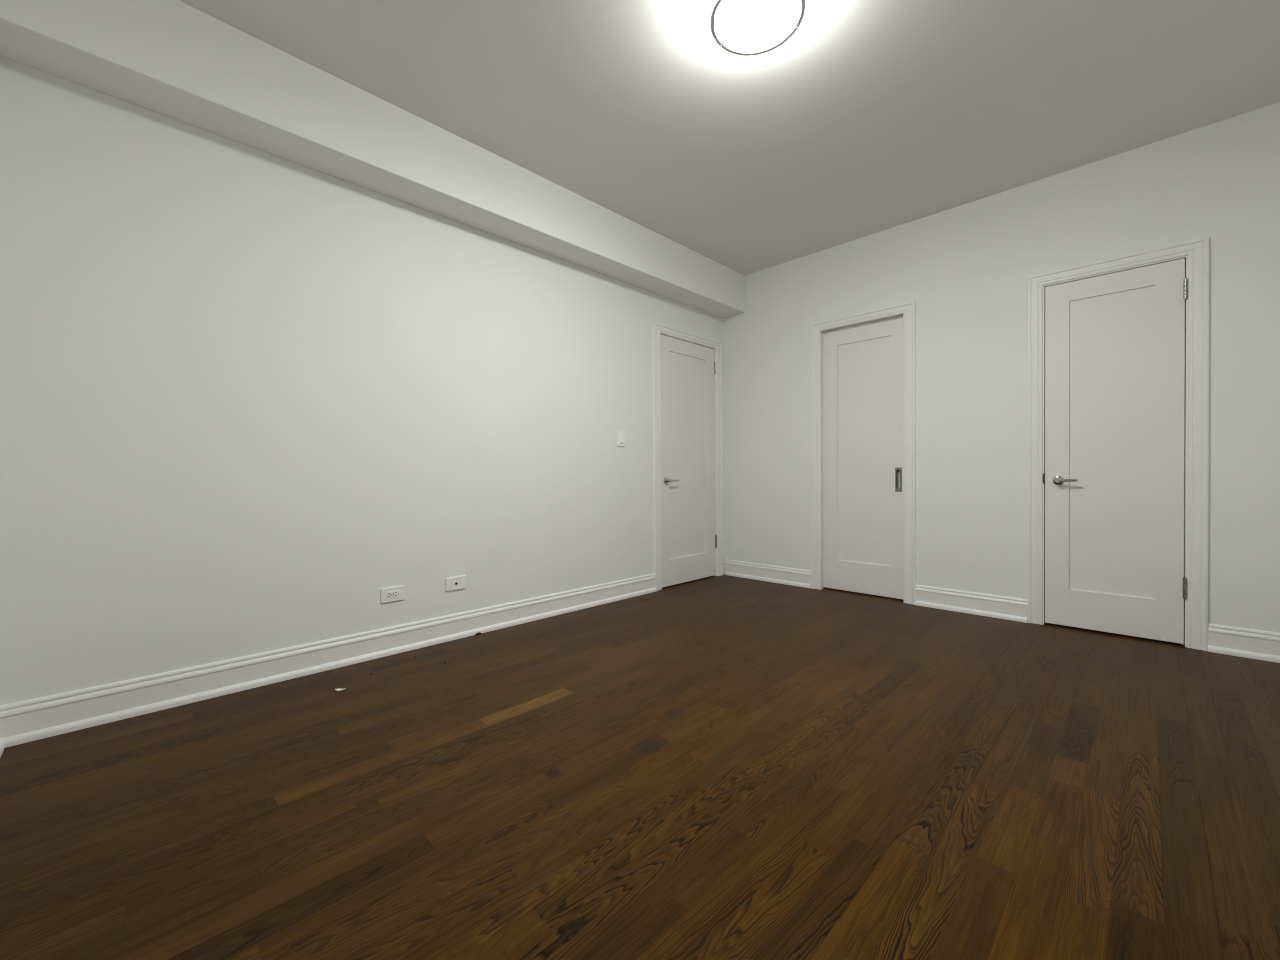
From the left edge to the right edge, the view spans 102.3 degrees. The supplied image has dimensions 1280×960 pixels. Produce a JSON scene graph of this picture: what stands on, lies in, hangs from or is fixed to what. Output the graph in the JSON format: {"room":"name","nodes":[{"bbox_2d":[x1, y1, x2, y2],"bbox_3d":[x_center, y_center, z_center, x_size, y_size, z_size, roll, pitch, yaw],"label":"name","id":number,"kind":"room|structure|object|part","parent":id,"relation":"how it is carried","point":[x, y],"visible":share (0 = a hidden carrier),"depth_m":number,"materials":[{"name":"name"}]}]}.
{"room":"empty bedroom","nodes":[
{"label":"empty bedroom","id":0,"kind":"room"},
{"bbox_2d":[0,56,724,705],"bbox_3d":[-0.754,-0.490,3.268,0.120,2.789,4.449,0,1,45],"label":"wall","id":1,"kind":"structure","parent":0,"point":[249,396],"depth_m":2.27,"materials":[{"name":"paint"}]},
{"bbox_2d":[0,574,656,747],"bbox_3d":[-1.028,0.820,2.890,0.028,0.138,3.262,0,1,45],"label":"baseboard","id":2,"kind":"structure","parent":1,"relation":"attached to","point":[26,721],"depth_m":2.26,"materials":[{"name":"paint"}]},
{"bbox_2d":[381,586,404,602],"bbox_3d":[-1.272,0.589,2.655,0.010,0.074,0.116,0,1,45],"label":"power outlet","id":3,"kind":"object","parent":1,"relation":"attached to","point":[391,594],"visible":1,"depth_m":2.65,"materials":[{"name":"white plastic"}]},
{"bbox_2d":[386,590,399,598],"bbox_3d":[-1.270,0.589,2.652,0.002,0.033,0.067,0,1,45],"label":"socket","id":4,"kind":"object","parent":3,"relation":"attached to","point":[390,594],"depth_m":2.65,"materials":[{"name":"white plastic"}]},
{"bbox_2d":[446,575,465,591],"bbox_3d":[-1.031,0.581,2.893,0.017,0.074,0.116,0,1,45],"label":"outlet","id":5,"kind":"object","parent":1,"relation":"attached to","point":[459,582],"visible":1,"depth_m":2.89,"materials":[{"name":"white plastic"}]},
{"bbox_2d":[617,430,624,445],"bbox_3d":[-0.136,-0.307,3.796,0.016,0.117,0.071,0,1,45],"label":"light switch","id":6,"kind":"object","parent":1,"relation":"attached to","point":[620,433],"visible":1,"depth_m":3.79,"materials":[{"name":"white plastic"}]},
{"bbox_2d":[653,322,722,590],"bbox_3d":[0.385,-0.184,4.405,0.140,2.107,0.899,0,1,45],"label":"door frame","id":7,"kind":"structure","parent":1,"relation":"attached to","point":[658,329],"depth_m":4.24,"materials":[{"name":"paint"}]},
{"bbox_2d":[660,334,716,587],"bbox_3d":[0.431,-0.153,4.367,0.093,2.025,0.730,0,1,45],"label":"door","id":8,"kind":"structure","parent":1,"relation":"in","point":[688,370],"depth_m":4.36,"materials":[{"name":"paint"}]},
{"bbox_3d":[0.396,-0.204,4.372,0.014,1.701,0.493,0,1,45],"label":"panel","id":9,"kind":"part","parent":8,"relation":"part of","materials":[{"name":"paint"}]},
{"bbox_2d":[0,574,1279,959],"bbox_3d":[0.557,0.902,2.087,3.730,0.030,4.389,0,1,45],"label":"floor","id":10,"kind":"structure","parent":0,"point":[723,767],"depth_m":1.42,"materials":[{"name":"brown wood"}]},
{"bbox_2d":[179,0,1279,275],"bbox_3d":[0.532,-1.831,1.976,3.760,0.100,4.449,0,1,45],"label":"ceiling","id":11,"kind":"structure","parent":0,"point":[873,116],"depth_m":2.36,"materials":[{"name":"paint"}]},
{"bbox_2d":[0,0,744,317],"bbox_3d":[-0.636,-1.621,3.135,0.231,0.326,4.209,0,1,45],"label":"ceiling beam","id":12,"kind":"structure","parent":11,"relation":"attached to","point":[174,59],"depth_m":2.25,"materials":[{"name":"paint"}]},
{"bbox_2d":[709,0,805,55],"bbox_3d":[0.423,-1.725,1.867,0.341,0.109,0.341,0,1,45],"label":"ceiling lamp","id":13,"kind":"object","parent":11,"relation":"attached to","point":[741,23],"visible":1,"depth_m":1.89,"materials":[{"name":"glass"}]},
{"bbox_2d":[724,102,1279,632],"bbox_3d":[2.105,-0.507,3.482,3.640,2.789,0.120,0,1,45],"label":"wall","id":14,"kind":"structure","parent":0,"point":[966,268],"depth_m":3.24,"materials":[{"name":"paint"}]},
{"bbox_2d":[725,559,810,587],"bbox_3d":[1.068,0.796,4.423,0.848,0.138,0.028,0,1,45],"label":"baseboard","id":15,"kind":"structure","parent":14,"relation":"attached to","point":[762,572],"depth_m":4.39,"materials":[{"name":"paint"}]},
{"bbox_2d":[810,301,915,604],"bbox_3d":[1.682,-0.187,3.892,0.769,2.106,0.140,0,1,45],"label":"door frame","id":16,"kind":"structure","parent":14,"relation":"attached to","point":[908,310],"depth_m":3.74,"materials":[{"name":"paint"}]},
{"bbox_2d":[823,315,903,599],"bbox_3d":[1.687,-0.169,3.905,0.643,2.051,0.037,0,1,45],"label":"door","id":17,"kind":"structure","parent":14,"relation":"in","point":[863,362],"depth_m":3.89,"materials":[{"name":"paint"}]},
{"bbox_3d":[1.696,-0.211,3.898,0.404,1.684,0.014,0,1,45],"label":"panel","id":18,"kind":"part","parent":17,"relation":"part of","materials":[{"name":"paint"}]},
{"bbox_3d":[1.861,-0.002,3.711,0.046,0.176,0.002,0,1,45],"label":"flush pull","id":19,"kind":"part","parent":17,"relation":"part of","materials":[{"name":"silver metal"}]},
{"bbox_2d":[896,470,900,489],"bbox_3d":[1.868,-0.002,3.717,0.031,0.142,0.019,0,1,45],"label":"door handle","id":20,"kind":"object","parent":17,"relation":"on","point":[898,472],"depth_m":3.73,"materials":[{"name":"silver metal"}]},
{"bbox_2d":[915,585,1026,622],"bbox_3d":[2.139,0.799,3.363,0.628,0.138,0.028,0,1,45],"label":"baseboard","id":21,"kind":"structure","parent":14,"relation":"attached to","point":[995,606],"depth_m":3.34,"materials":[{"name":"paint"}]},
{"bbox_2d":[1045,258,1187,643],"bbox_3d":[2.625,-0.147,2.874,0.584,2.009,0.093,0,1,45],"label":"door","id":22,"kind":"structure","parent":14,"relation":"in","point":[1115,342],"depth_m":2.87,"materials":[{"name":"paint"}]},
{"bbox_3d":[2.467,0.002,3.041,0.053,0.053,0.010,0,1,45],"label":"lever handle","id":23,"kind":"part","parent":22,"relation":"part of","materials":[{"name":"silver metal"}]},
{"bbox_3d":[2.464,0.002,2.986,0.110,0.019,0.011,0,1,43],"label":"lever","id":24,"kind":"part","parent":22,"relation":"part of","materials":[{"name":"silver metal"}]},
{"bbox_3d":[2.643,-0.201,2.897,0.361,1.690,0.014,0,1,45],"label":"panel","id":25,"kind":"part","parent":22,"relation":"part of","materials":[{"name":"paint"}]},
{"bbox_2d":[1027,236,1208,650],"bbox_3d":[2.664,-0.182,2.919,0.740,2.101,0.140,0,1,45],"label":"door frame","id":26,"kind":"structure","parent":14,"relation":"attached to","point":[1195,252],"depth_m":2.67,"materials":[{"name":"paint"}]},
{"bbox_2d":[1208,624,1279,662],"bbox_3d":[3.078,0.801,2.433,0.535,0.138,0.028,0,1,45],"label":"baseboard","id":27,"kind":"structure","parent":14,"relation":"attached to","point":[1228,640],"depth_m":2.53,"materials":[{"name":"paint"}]},
{"bbox_3d":[-0.984,-0.466,0.449,3.520,2.789,0.120,0,1,45],"label":"wall","id":28,"kind":"structure","parent":0,"visible":0},
{"bbox_2d":[0,739,4,757],"bbox_3d":[-0.925,0.839,0.512,3.520,0.138,0.028,0,1,45],"label":"baseboard","id":29,"kind":"structure","parent":28,"relation":"attached to","point":[2,745],"depth_m":1.72,"materials":[{"name":"paint"}]}
]}

